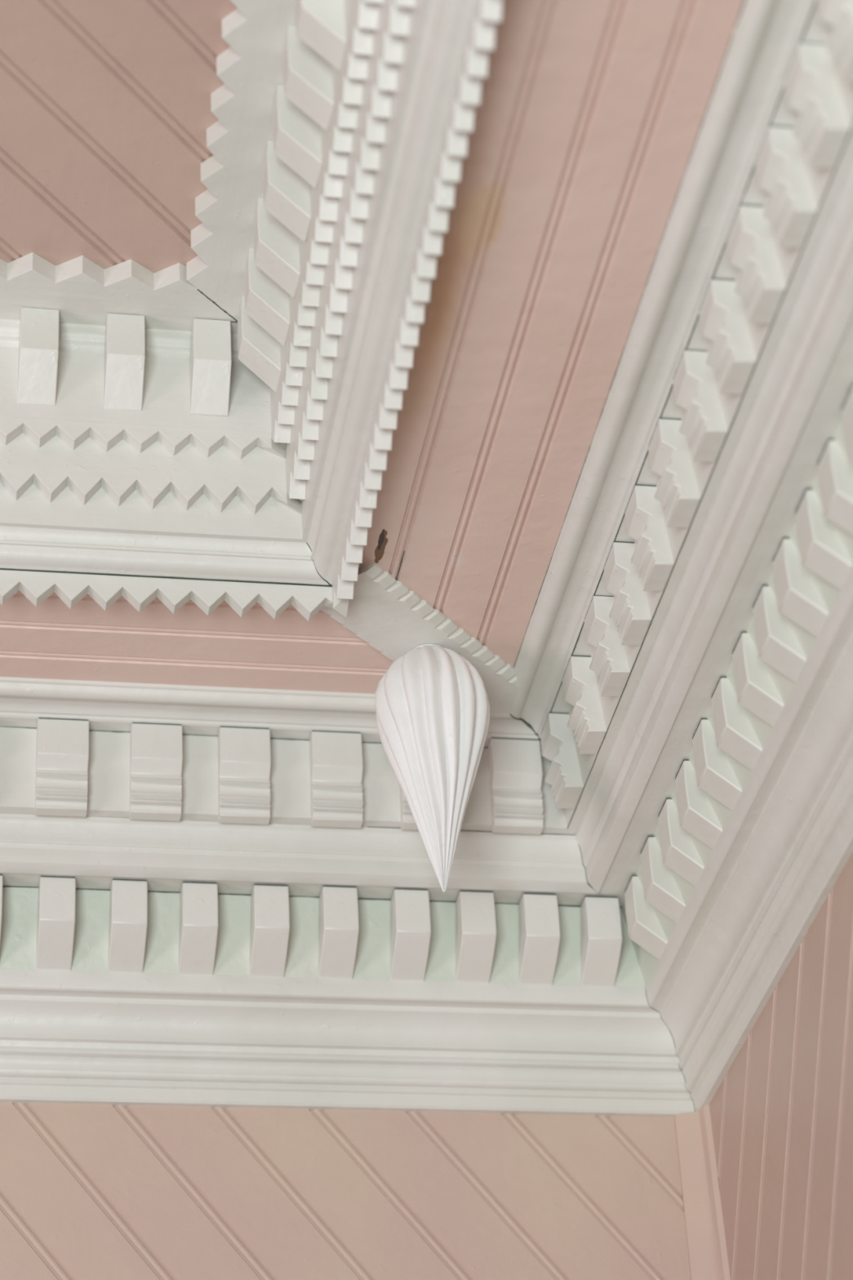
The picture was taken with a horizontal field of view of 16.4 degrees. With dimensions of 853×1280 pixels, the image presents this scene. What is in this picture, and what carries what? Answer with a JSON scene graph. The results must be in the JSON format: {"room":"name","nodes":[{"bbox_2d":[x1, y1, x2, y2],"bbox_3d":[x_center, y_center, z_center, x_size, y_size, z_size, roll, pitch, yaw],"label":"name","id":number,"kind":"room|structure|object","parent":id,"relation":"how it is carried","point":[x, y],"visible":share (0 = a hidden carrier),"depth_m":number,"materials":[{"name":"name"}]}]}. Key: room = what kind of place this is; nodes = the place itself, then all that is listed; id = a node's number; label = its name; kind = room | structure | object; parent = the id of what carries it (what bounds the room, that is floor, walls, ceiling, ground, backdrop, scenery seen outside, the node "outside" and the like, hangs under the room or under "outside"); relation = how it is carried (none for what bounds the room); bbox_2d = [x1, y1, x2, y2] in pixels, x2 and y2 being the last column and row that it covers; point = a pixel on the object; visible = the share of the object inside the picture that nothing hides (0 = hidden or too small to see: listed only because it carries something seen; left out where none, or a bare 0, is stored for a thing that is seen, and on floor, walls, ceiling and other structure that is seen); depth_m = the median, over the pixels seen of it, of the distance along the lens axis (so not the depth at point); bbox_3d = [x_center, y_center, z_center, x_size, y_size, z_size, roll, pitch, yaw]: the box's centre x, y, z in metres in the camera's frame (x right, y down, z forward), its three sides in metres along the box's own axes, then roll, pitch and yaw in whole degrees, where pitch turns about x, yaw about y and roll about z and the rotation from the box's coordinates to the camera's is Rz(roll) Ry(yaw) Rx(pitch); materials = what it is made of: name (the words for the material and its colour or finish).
{"room":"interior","nodes":[
{"label":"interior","id":0,"kind":"room"},
{"bbox_2d":[0,0,236,272],"bbox_3d":[-0.733,-1.126,3.060,1.380,0.026,2.280,3,-34,-10],"label":"ceiling","id":1,"kind":"structure","parent":0,"point":[106,115],"depth_m":3.77,"materials":[{"name":"pink paint"}]},
{"bbox_2d":[0,252,237,333],"bbox_3d":[-0.887,-0.487,3.948,1.383,0.031,0.132,3,-34,-10],"label":"board","id":2,"kind":"object","parent":1,"relation":"attached to","point":[83,292],"visible":0.8,"depth_m":4.00,"materials":[{"name":"white wood"}]},
{"bbox_2d":[186,0,295,320],"bbox_3d":[-0.091,-1.058,3.173,0.133,0.031,2.292,3,-34,-10],"label":"trim","id":3,"kind":"structure","parent":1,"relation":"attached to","point":[251,69],"depth_m":3.77,"materials":[{"name":"white wood"}]},
{"bbox_2d":[197,288,237,321],"bbox_3d":[-0.273,-0.448,4.041,0.003,0.004,0.124,-24,-39,27],"label":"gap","id":4,"kind":"structure","parent":3,"relation":"attached to","point":[197,289],"depth_m":4.03,"materials":[{"name":"grey"}]},
{"bbox_2d":[0,1102,690,1279],"bbox_3d":[-0.629,0.799,4.081,2.112,1.150,0.026,3,-34,-10],"label":"wall","id":5,"kind":"structure","parent":0,"point":[88,1192],"depth_m":4.18,"materials":[{"name":"pink paint"}]},
{"bbox_2d":[0,874,3,938],"bbox_3d":[-0.627,0.398,4.186,0.051,0.115,0.078,3,-34,-10],"label":"block","id":6,"kind":"object","parent":5,"relation":"attached to","point":[1,875],"visible":1,"depth_m":4.17,"materials":[{"name":"beige paint"}]},
{"bbox_2d":[35,875,75,970],"bbox_3d":[-0.527,0.404,4.204,0.050,0.115,0.079,3,-34,-10],"label":"block","id":7,"kind":"object","parent":5,"relation":"attached to","point":[55,923],"visible":1,"depth_m":4.18,"materials":[{"name":"beige paint"}]},
{"bbox_2d":[34,717,88,817],"bbox_3d":[-0.519,0.181,4.217,0.073,0.138,0.042,3,-34,-10],"label":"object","id":8,"kind":"object","parent":5,"relation":"attached to","point":[62,744],"visible":1,"depth_m":4.21,"materials":[{"name":"beige paint"}]},
{"bbox_2d":[107,879,147,973],"bbox_3d":[-0.426,0.409,4.221,0.050,0.115,0.079,3,-34,-10],"label":"block","id":9,"kind":"object","parent":5,"relation":"attached to","point":[128,899],"visible":1,"depth_m":4.20,"materials":[{"name":"beige paint"}]},
{"bbox_2d":[128,722,182,821],"bbox_3d":[-0.388,0.188,4.241,0.073,0.138,0.043,3,-34,-10],"label":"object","id":10,"kind":"object","parent":5,"relation":"attached to","point":[156,749],"visible":1,"depth_m":4.23,"materials":[{"name":"beige paint"}]},
{"bbox_2d":[177,881,217,974],"bbox_3d":[-0.327,0.414,4.237,0.050,0.115,0.079,3,-34,-10],"label":"block","id":11,"kind":"object","parent":5,"relation":"attached to","point":[198,901],"visible":1,"depth_m":4.22,"materials":[{"name":"beige paint"}]},
{"bbox_2d":[217,725,271,824],"bbox_3d":[-0.262,0.194,4.262,0.073,0.138,0.042,3,-34,-10],"label":"block","id":12,"kind":"object","parent":5,"relation":"attached to","point":[244,755],"visible":1,"depth_m":4.25,"materials":[{"name":"beige paint"}]},
{"bbox_2d":[248,884,289,977],"bbox_3d":[-0.227,0.419,4.254,0.050,0.115,0.079,3,-34,-10],"label":"block","id":13,"kind":"object","parent":5,"relation":"attached to","point":[269,917],"visible":1,"depth_m":4.24,"materials":[{"name":"beige paint"}]},
{"bbox_2d":[0,726,575,835],"bbox_3d":[-0.719,0.182,4.209,1.920,0.129,0.038,3,-34,-10],"label":"trim","id":14,"kind":"structure","parent":5,"relation":"attached to","point":[108,760],"depth_m":4.27,"materials":[{"name":"white wood"}]},
{"bbox_2d":[0,813,602,905],"bbox_3d":[-0.680,0.300,4.205,2.005,0.079,0.096,3,-34,-10],"label":"trim","id":15,"kind":"structure","parent":5,"relation":"attached to","point":[96,851],"depth_m":4.25,"materials":[{"name":"white wood"}]},
{"bbox_2d":[2,885,620,908],"bbox_3d":[-0.692,0.347,4.208,1.988,0.002,0.002,3,-34,-10],"label":"trim","id":16,"kind":"structure","parent":5,"relation":"attached to","point":[2,886],"depth_m":4.29,"materials":[{"name":"white wood"}]},
{"bbox_2d":[0,887,645,987],"bbox_3d":[-0.667,0.411,4.201,2.040,0.122,0.053,3,-34,-10],"label":"trim","id":17,"kind":"structure","parent":5,"relation":"attached to","point":[18,940],"depth_m":4.27,"materials":[{"name":"green paint"}]},
{"bbox_2d":[309,730,363,828],"bbox_3d":[-0.130,0.201,4.284,0.073,0.138,0.042,3,-34,-10],"label":"block","id":18,"kind":"object","parent":5,"relation":"attached to","point":[335,757],"visible":1,"depth_m":4.27,"materials":[{"name":"beige paint"}]},
{"bbox_2d":[318,885,359,979],"bbox_3d":[-0.128,0.423,4.270,0.050,0.115,0.079,3,-34,-10],"label":"block","id":19,"kind":"object","parent":5,"relation":"attached to","point":[338,921],"visible":1,"depth_m":4.25,"materials":[{"name":"beige paint"}]},
{"bbox_2d":[0,968,694,1117],"bbox_3d":[-0.630,0.558,4.180,2.120,0.168,0.098,3,-34,-10],"label":"trim","id":20,"kind":"structure","parent":5,"relation":"attached to","point":[114,1038],"depth_m":4.26,"materials":[{"name":"white wood"}]},
{"bbox_2d":[399,783,417,830],"bbox_3d":[-0.001,0.207,4.306,0.073,0.138,0.042,3,-34,-10],"label":"block","id":21,"kind":"object","parent":5,"relation":"attached to","point":[407,821],"visible":0.16,"depth_m":4.27,"materials":[{"name":"beige paint"}]},
{"bbox_2d":[390,888,431,981],"bbox_3d":[-0.025,0.428,4.288,0.051,0.115,0.079,3,-34,-10],"label":"block","id":22,"kind":"object","parent":5,"relation":"attached to","point":[410,908],"visible":1,"depth_m":4.27,"materials":[{"name":"beige paint"}]},
{"bbox_2d":[368,826,573,835],"bbox_3d":[0.066,0.278,4.314,0.310,0.001,0.002,3,-34,-10],"label":"trim","id":23,"kind":"structure","parent":5,"relation":"attached to","point":[368,827],"depth_m":4.32,"materials":[{"name":"white wood"}]},
{"bbox_2d":[455,890,496,983],"bbox_3d":[0.070,0.433,4.304,0.051,0.115,0.079,3,-34,-10],"label":"block","id":24,"kind":"object","parent":5,"relation":"attached to","point":[475,910],"visible":1,"depth_m":4.29,"materials":[{"name":"beige paint"}]},
{"bbox_2d":[487,737,543,834],"bbox_3d":[0.131,0.213,4.328,0.073,0.138,0.042,3,-34,-10],"label":"block","id":25,"kind":"object","parent":5,"relation":"attached to","point":[514,764],"visible":1,"depth_m":4.32,"materials":[{"name":"beige paint"}]},
{"bbox_2d":[518,893,560,985],"bbox_3d":[0.163,0.438,4.319,0.051,0.115,0.079,3,-34,-10],"label":"block","id":26,"kind":"object","parent":5,"relation":"attached to","point":[539,925],"visible":1,"depth_m":4.30,"materials":[{"name":"beige paint"}]},
{"bbox_2d":[575,839,621,907],"bbox_3d":[0.260,0.346,4.365,0.004,0.079,0.136,-24,-39,27],"label":"trim","id":27,"kind":"structure","parent":5,"relation":"attached to","point":[588,884],"depth_m":4.33,"materials":[{"name":"white wood"}]},
{"bbox_2d":[579,895,622,986],"bbox_3d":[0.254,0.443,4.337,0.050,0.115,0.079,3,-34,-10],"label":"block","id":28,"kind":"object","parent":5,"relation":"attached to","point":[600,918],"visible":1,"depth_m":4.32,"materials":[{"name":"beige paint"}]},
{"bbox_2d":[0,0,744,693],"bbox_3d":[-0.513,-0.690,3.108,1.870,0.027,2.770,3,-34,-10],"label":"ceiling","id":29,"kind":"structure","parent":0,"point":[588,117],"depth_m":3.65,"materials":[{"name":"pink paint"}]},
{"bbox_2d":[0,525,328,585],"bbox_3d":[-0.850,-0.132,3.891,1.525,0.050,0.072,3,-34,-10],"label":"trim","id":30,"kind":"structure","parent":29,"relation":"attached to","point":[20,548],"depth_m":3.96,"materials":[{"name":"white wood"}]},
{"bbox_2d":[0,482,306,542],"bbox_3d":[-0.870,-0.212,3.915,1.485,0.131,0.036,3,-34,-10],"label":"trim","id":31,"kind":"structure","parent":30,"relation":"attached to","point":[274,521],"depth_m":3.96,"materials":[{"name":"white wood"}]},
{"bbox_2d":[0,346,271,431],"bbox_3d":[-0.884,-0.355,3.967,1.460,0.134,0.054,3,-34,-10],"label":"trim","id":32,"kind":"structure","parent":31,"relation":"attached to","point":[166,402],"depth_m":4.02,"materials":[{"name":"white wood"}]},
{"bbox_2d":[0,319,239,361],"bbox_3d":[-0.903,-0.429,3.977,1.420,0.034,0.037,3,-34,-10],"label":"trim","id":33,"kind":"structure","parent":32,"relation":"on","point":[72,337],"depth_m":4.05,"materials":[{"name":"white wood"}]},
{"bbox_2d":[17,306,59,405],"bbox_3d":[-0.524,-0.383,3.997,0.052,0.127,0.054,3,-34,-10],"label":"block","id":34,"kind":"object","parent":33,"relation":"attached to","point":[38,337],"visible":1,"depth_m":3.98,"materials":[{"name":"beige paint"}]},
{"bbox_2d":[103,313,145,411],"bbox_3d":[-0.410,-0.377,4.016,0.052,0.127,0.054,3,-34,-10],"label":"block","id":35,"kind":"object","parent":32,"relation":"attached to","point":[124,355],"visible":1,"depth_m":4.00,"materials":[{"name":"beige paint"}]},
{"bbox_2d":[0,415,285,458],"bbox_3d":[-0.888,-0.296,3.906,1.418,0.034,0.022,3,-34,-10],"label":"board","id":36,"kind":"object","parent":32,"relation":"attached to","point":[39,430],"visible":0.99,"depth_m":3.99,"materials":[{"name":"white wood"}]},
{"bbox_2d":[189,318,231,416],"bbox_3d":[-0.294,-0.371,4.034,0.052,0.127,0.054,3,-34,-10],"label":"block","id":37,"kind":"object","parent":32,"relation":"attached to","point":[211,356],"visible":1,"depth_m":4.01,"materials":[{"name":"beige paint"}]},
{"bbox_2d":[0,432,301,514],"bbox_3d":[-0.876,-0.252,3.906,1.433,0.108,0.022,3,-34,-10],"label":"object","id":38,"kind":"structure","parent":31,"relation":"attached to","point":[260,474],"depth_m":3.98,"materials":[{"name":"white wood"}]},
{"bbox_2d":[0,568,332,586],"bbox_3d":[-0.863,-0.108,3.881,1.496,0.002,0.006,3,-34,-10],"label":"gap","id":39,"kind":"structure","parent":30,"relation":"attached to","point":[42,571],"depth_m":3.97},
{"bbox_2d":[0,569,333,621],"bbox_3d":[-0.851,-0.083,3.878,1.511,0.044,0.022,3,-34,-10],"label":"board","id":40,"kind":"object","parent":30,"relation":"attached to","point":[37,587],"visible":0.98,"depth_m":3.96,"materials":[{"name":"white wood"}]},
{"bbox_2d":[306,542,331,585],"bbox_3d":[-0.134,-0.097,4.013,0.003,0.050,0.102,-24,-39,28],"label":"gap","id":41,"kind":"structure","parent":30,"relation":"attached to","point":[327,582],"depth_m":3.99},
{"bbox_2d":[0,676,541,750],"bbox_3d":[-0.703,0.102,4.227,1.950,0.025,0.163,3,-34,-10],"label":"trim","id":42,"kind":"structure","parent":29,"relation":"attached to","point":[110,706],"depth_m":4.25,"materials":[{"name":"white wood"}]},
{"bbox_2d":[509,713,541,742],"bbox_3d":[0.177,0.145,4.378,0.007,0.026,0.231,-24,-39,27],"label":"trim","id":43,"kind":"structure","parent":42,"relation":"attached to","point":[526,722],"depth_m":4.34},
{"bbox_2d":[395,551,404,580],"bbox_3d":[-0.036,-0.098,4.022,0.002,0.002,0.080,3,-34,-10],"label":"trim","id":44,"kind":"structure","parent":29,"relation":"attached to","point":[404,551],"depth_m":4.01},
{"bbox_2d":[306,0,503,586],"bbox_3d":[0.062,-0.752,3.055,0.072,0.050,2.425,3,-34,-10],"label":"trim","id":45,"kind":"structure","parent":29,"relation":"attached to","point":[447,24],"depth_m":3.49,"materials":[{"name":"white wood"}]},
{"bbox_2d":[301,0,431,542],"bbox_3d":[0.039,-0.831,3.080,0.036,0.131,2.385,3,-34,-10],"label":"trim","id":46,"kind":"structure","parent":45,"relation":"attached to","point":[419,14],"depth_m":3.52,"materials":[{"name":"white wood"}]},
{"bbox_2d":[270,0,358,431],"bbox_3d":[-0.001,-0.963,3.147,0.055,0.134,2.360,3,-34,-10],"label":"trim","id":47,"kind":"structure","parent":46,"relation":"attached to","point":[349,6],"depth_m":3.65,"materials":[{"name":"white wood"}]},
{"bbox_2d":[237,295,280,392],"bbox_3d":[-0.226,-0.400,4.001,0.054,0.127,0.049,3,-34,-10],"label":"block","id":48,"kind":"object","parent":47,"relation":"attached to","point":[258,350],"visible":0.66,"depth_m":3.98,"materials":[{"name":"beige paint"}]},
{"bbox_2d":[244,247,289,346],"bbox_3d":[-0.211,-0.454,3.922,0.054,0.127,0.049,3,-34,-10],"label":"block","id":49,"kind":"object","parent":47,"relation":"attached to","point":[266,302],"visible":0.77,"depth_m":3.90,"materials":[{"name":"beige paint"}]},
{"bbox_2d":[253,197,299,297],"bbox_3d":[-0.195,-0.509,3.841,0.054,0.127,0.049,3,-34,-10],"label":"block","id":50,"kind":"object","parent":47,"relation":"attached to","point":[276,247],"visible":0.8,"depth_m":3.82,"materials":[{"name":"beige paint"}]},
{"bbox_2d":[262,140,311,242],"bbox_3d":[-0.177,-0.569,3.752,0.054,0.127,0.049,3,-34,-10],"label":"block","id":51,"kind":"object","parent":47,"relation":"attached to","point":[286,194],"visible":0.76,"depth_m":3.73,"materials":[{"name":"beige paint"}]},
{"bbox_2d":[272,84,321,189],"bbox_3d":[-0.161,-0.624,3.671,0.054,0.127,0.049,3,-34,-10],"label":"block","id":52,"kind":"object","parent":47,"relation":"attached to","point":[296,137],"visible":0.8,"depth_m":3.65,"materials":[{"name":"beige paint"}]},
{"bbox_2d":[282,24,333,131],"bbox_3d":[-0.144,-0.681,3.588,0.054,0.127,0.049,3,-34,-10],"label":"block","id":53,"kind":"object","parent":47,"relation":"attached to","point":[308,84],"visible":0.77,"depth_m":3.57,"materials":[{"name":"beige paint"}]},
{"bbox_2d":[294,0,346,71],"bbox_3d":[-0.125,-0.737,3.506,0.054,0.127,0.049,3,-34,-10],"label":"block","id":54,"kind":"object","parent":47,"relation":"attached to","point":[319,24],"visible":1,"depth_m":3.48,"materials":[{"name":"beige paint"}]},
{"bbox_2d":[271,0,382,448],"bbox_3d":[-0.011,-0.898,3.092,0.022,0.034,2.311,3,-34,-10],"label":"board","id":55,"kind":"object","parent":47,"relation":"attached to","point":[366,20],"visible":1,"depth_m":3.63,"materials":[{"name":"white wood"}]},
{"bbox_2d":[285,0,415,501],"bbox_3d":[0.012,-0.862,3.080,0.022,0.108,2.340,3,-34,-10],"label":"board","id":56,"kind":"object","parent":46,"relation":"attached to","point":[393,15],"visible":0.98,"depth_m":3.58,"materials":[{"name":"white wood"}]},
{"bbox_2d":[332,0,502,617],"bbox_3d":[0.080,-0.710,3.033,0.022,0.044,2.403,3,-34,-10],"label":"molding","id":57,"kind":"structure","parent":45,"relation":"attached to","point":[480,39],"depth_m":3.46,"materials":[{"name":"white wood"}]},
{"bbox_2d":[320,563,519,714],"bbox_3d":[0.001,0.012,4.167,0.122,0.017,0.433,-24,-39,27],"label":"board","id":58,"kind":"object","parent":29,"relation":"attached to","point":[383,611],"visible":0.71,"depth_m":4.11,"materials":[{"name":"beige paint"}]},
{"bbox_2d":[374,644,489,892],"bbox_3d":[0.013,0.179,4.059,0.161,0.381,0.160,3,-34,-10],"label":"pendant","id":59,"kind":"object","parent":58,"relation":"hanging from","point":[432,704],"visible":1,"depth_m":4.04,"materials":[{"name":"paint"}]},
{"bbox_2d":[511,0,831,740],"bbox_3d":[0.401,-0.603,3.283,0.163,0.025,2.850,3,-34,-10],"label":"trim","id":60,"kind":"structure","parent":29,"relation":"attached to","point":[767,33],"depth_m":3.60,"materials":[{"name":"white wood"}]},
{"bbox_2d":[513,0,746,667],"bbox_3d":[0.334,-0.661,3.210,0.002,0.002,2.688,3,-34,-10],"label":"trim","id":61,"kind":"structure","parent":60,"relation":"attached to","point":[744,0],"depth_m":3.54,"materials":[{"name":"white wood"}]},
{"bbox_2d":[709,852,852,1279],"bbox_3d":[0.675,0.006,3.023,0.025,1.150,3.012,3,-34,-10],"label":"wall","id":62,"kind":"structure","parent":0,"point":[781,1114],"depth_m":3.88,"materials":[{"name":"pink paint"}]},
{"bbox_2d":[540,711,583,808],"bbox_3d":[0.196,0.175,4.287,0.043,0.127,0.062,3,-34,-10],"label":"block","id":63,"kind":"object","parent":62,"relation":"attached to","point":[557,742],"visible":1,"depth_m":4.27,"materials":[{"name":"beige paint"}]},
{"bbox_2d":[562,654,606,754],"bbox_3d":[0.222,0.091,4.165,0.043,0.127,0.062,3,-34,-10],"label":"block","id":64,"kind":"object","parent":62,"relation":"attached to","point":[580,691],"visible":1,"depth_m":4.15,"materials":[{"name":"beige paint"}]},
{"bbox_2d":[584,594,629,696],"bbox_3d":[0.247,0.008,4.045,0.043,0.127,0.062,3,-34,-10],"label":"block","id":65,"kind":"object","parent":62,"relation":"attached to","point":[610,661],"visible":1,"depth_m":4.03,"materials":[{"name":"beige paint"}]},
{"bbox_2d":[604,541,651,645],"bbox_3d":[0.268,-0.062,3.941,0.043,0.126,0.062,3,-34,-10],"label":"block","id":66,"kind":"object","parent":62,"relation":"attached to","point":[630,608],"visible":1,"depth_m":3.92,"materials":[{"name":"beige paint"}]},
{"bbox_2d":[624,875,667,959],"bbox_3d":[0.319,0.403,4.282,0.048,0.115,0.052,3,-34,-10],"label":"block","id":67,"kind":"object","parent":62,"relation":"attached to","point":[645,929],"visible":1,"depth_m":4.26,"materials":[{"name":"beige paint"}]},
{"bbox_2d":[625,484,673,591],"bbox_3d":[0.289,-0.132,3.838,0.043,0.126,0.062,3,-34,-10],"label":"block","id":68,"kind":"object","parent":62,"relation":"attached to","point":[644,518],"visible":1,"depth_m":3.82,"materials":[{"name":"beige paint"}]},
{"bbox_2d":[640,835,686,923],"bbox_3d":[0.335,0.340,4.192,0.048,0.115,0.052,3,-34,-10],"label":"block","id":69,"kind":"object","parent":62,"relation":"attached to","point":[661,890],"visible":1,"depth_m":4.17,"materials":[{"name":"beige paint"}]},
{"bbox_2d":[645,991,695,1111],"bbox_3d":[0.366,0.607,4.349,0.002,0.168,0.138,-24,-39,27],"label":"trim","id":70,"kind":"structure","parent":62,"relation":"attached to","point":[646,991],"depth_m":4.34,"materials":[{"name":"white wood"}]},
{"bbox_2d":[648,417,700,528],"bbox_3d":[0.312,-0.210,3.725,0.043,0.127,0.062,3,-34,-10],"label":"block","id":71,"kind":"object","parent":62,"relation":"attached to","point":[669,457],"visible":1,"depth_m":3.71,"materials":[{"name":"beige paint"}]},
{"bbox_2d":[657,797,704,886],"bbox_3d":[0.354,0.281,4.106,0.048,0.115,0.052,3,-34,-10],"label":"block","id":72,"kind":"object","parent":62,"relation":"attached to","point":[679,853],"visible":1,"depth_m":4.09,"materials":[{"name":"beige paint"}]},
{"bbox_2d":[675,759,723,849],"bbox_3d":[0.371,0.225,4.023,0.048,0.115,0.052,3,-34,-10],"label":"block","id":73,"kind":"object","parent":62,"relation":"attached to","point":[697,815],"visible":1,"depth_m":4.00,"materials":[{"name":"beige paint"}]},
{"bbox_2d":[672,348,727,462],"bbox_3d":[0.334,-0.286,3.615,0.043,0.126,0.062,3,-34,-10],"label":"block","id":74,"kind":"object","parent":62,"relation":"attached to","point":[695,387],"visible":1,"depth_m":3.60,"materials":[{"name":"beige paint"}]},
{"bbox_2d":[674,1104,730,1279],"bbox_3d":[0.405,0.994,4.107,0.047,0.750,0.058,3,-34,-10],"label":"trim","id":75,"kind":"structure","parent":62,"relation":"attached to","point":[701,1198],"depth_m":4.25,"materials":[{"name":"pink paint"}]},
{"bbox_2d":[564,26,852,834],"bbox_3d":[0.439,-0.546,3.234,0.038,0.129,2.820,3,-34,-10],"label":"trim","id":76,"kind":"structure","parent":62,"relation":"attached to","point":[819,178],"depth_m":3.57,"materials":[{"name":"white wood"}]},
{"bbox_2d":[575,163,852,906],"bbox_3d":[0.493,-0.435,3.222,0.096,0.079,2.905,3,-34,-10],"label":"trim","id":77,"kind":"structure","parent":62,"relation":"attached to","point":[807,382],"depth_m":3.68,"materials":[{"name":"white wood"}]},
{"bbox_2d":[692,717,742,810],"bbox_3d":[0.387,0.166,3.939,0.048,0.115,0.052,3,-34,-10],"label":"block","id":78,"kind":"object","parent":62,"relation":"attached to","point":[715,775],"visible":1,"depth_m":3.92,"materials":[{"name":"beige paint"}]},
{"bbox_2d":[698,278,756,395],"bbox_3d":[0.356,-0.359,3.506,0.043,0.126,0.062,3,-34,-10],"label":"block","id":79,"kind":"object","parent":62,"relation":"attached to","point":[722,321],"visible":1,"depth_m":3.49,"materials":[{"name":"beige paint"}]},
{"bbox_2d":[621,420,852,986],"bbox_3d":[0.551,-0.344,3.192,0.053,0.122,2.940,3,-34,-10],"label":"trim","id":80,"kind":"structure","parent":62,"relation":"attached to","point":[647,962],"depth_m":3.81,"materials":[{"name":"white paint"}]},
{"bbox_2d":[711,675,762,770],"bbox_3d":[0.404,0.110,3.855,0.048,0.115,0.052,3,-34,-10],"label":"block","id":81,"kind":"object","parent":62,"relation":"attached to","point":[735,735],"visible":1,"depth_m":3.84,"materials":[{"name":"beige paint"}]},
{"bbox_2d":[645,564,852,1111],"bbox_3d":[0.608,-0.206,3.159,0.098,0.168,3.020,3,-34,-10],"label":"trim","id":82,"kind":"structure","parent":62,"relation":"attached to","point":[786,841],"depth_m":3.92,"materials":[{"name":"white wood"}]},
{"bbox_2d":[726,204,787,324],"bbox_3d":[0.379,-0.431,3.400,0.043,0.127,0.062,3,-34,-10],"label":"block","id":83,"kind":"object","parent":62,"relation":"attached to","point":[751,248],"visible":1,"depth_m":3.38,"materials":[{"name":"beige paint"}]},
{"bbox_2d":[732,631,784,727],"bbox_3d":[0.423,0.051,3.769,0.048,0.115,0.052,3,-34,-10],"label":"block","id":84,"kind":"object","parent":62,"relation":"attached to","point":[756,691],"visible":1,"depth_m":3.75,"materials":[{"name":"beige paint"}]},
{"bbox_2d":[752,584,806,682],"bbox_3d":[0.440,-0.006,3.684,0.048,0.115,0.052,3,-34,-10],"label":"block","id":85,"kind":"object","parent":62,"relation":"attached to","point":[778,646],"visible":1,"depth_m":3.67,"materials":[{"name":"beige paint"}]},
{"bbox_2d":[755,124,817,248],"bbox_3d":[0.400,-0.504,3.294,0.043,0.126,0.062,3,-34,-10],"label":"block","id":86,"kind":"object","parent":62,"relation":"attached to","point":[780,170],"visible":0.99,"depth_m":3.28,"materials":[{"name":"beige paint"}]},
{"bbox_2d":[772,537,829,637],"bbox_3d":[0.455,-0.063,3.603,0.048,0.115,0.052,3,-34,-10],"label":"block","id":87,"kind":"object","parent":62,"relation":"attached to","point":[799,599],"visible":1,"depth_m":3.58,"materials":[{"name":"beige paint"}]},
{"bbox_2d":[783,41,850,168],"bbox_3d":[0.420,-0.576,3.190,0.043,0.127,0.062,3,-34,-10],"label":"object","id":88,"kind":"object","parent":62,"relation":"attached to","point":[811,89],"visible":1,"depth_m":3.17,"materials":[{"name":"beige paint"}]},
{"bbox_2d":[795,488,852,590],"bbox_3d":[0.473,-0.118,3.521,0.048,0.115,0.052,3,-34,-10],"label":"block","id":89,"kind":"object","parent":62,"relation":"attached to","point":[822,551],"visible":1,"depth_m":3.50,"materials":[{"name":"beige paint"}]},
{"bbox_2d":[817,438,852,535],"bbox_3d":[0.489,-0.172,3.443,0.048,0.115,0.052,3,-34,-10],"label":"block","id":90,"kind":"object","parent":62,"relation":"attached to","point":[835,473],"visible":1,"depth_m":3.43,"materials":[{"name":"beige paint"}]},
{"bbox_2d":[817,0,852,81],"bbox_3d":[0.442,-0.648,3.085,0.043,0.126,0.062,3,-34,-10],"label":"block","id":91,"kind":"object","parent":62,"relation":"attached to","point":[838,14],"visible":1,"depth_m":3.07,"materials":[{"name":"beige paint"}]},
{"bbox_2d":[841,385,852,465],"bbox_3d":[0.506,-0.230,3.357,0.048,0.115,0.052,3,-34,-10],"label":"block","id":92,"kind":"object","parent":62,"relation":"attached to","point":[847,408],"visible":1,"depth_m":3.37,"materials":[{"name":"beige paint"}]}
]}

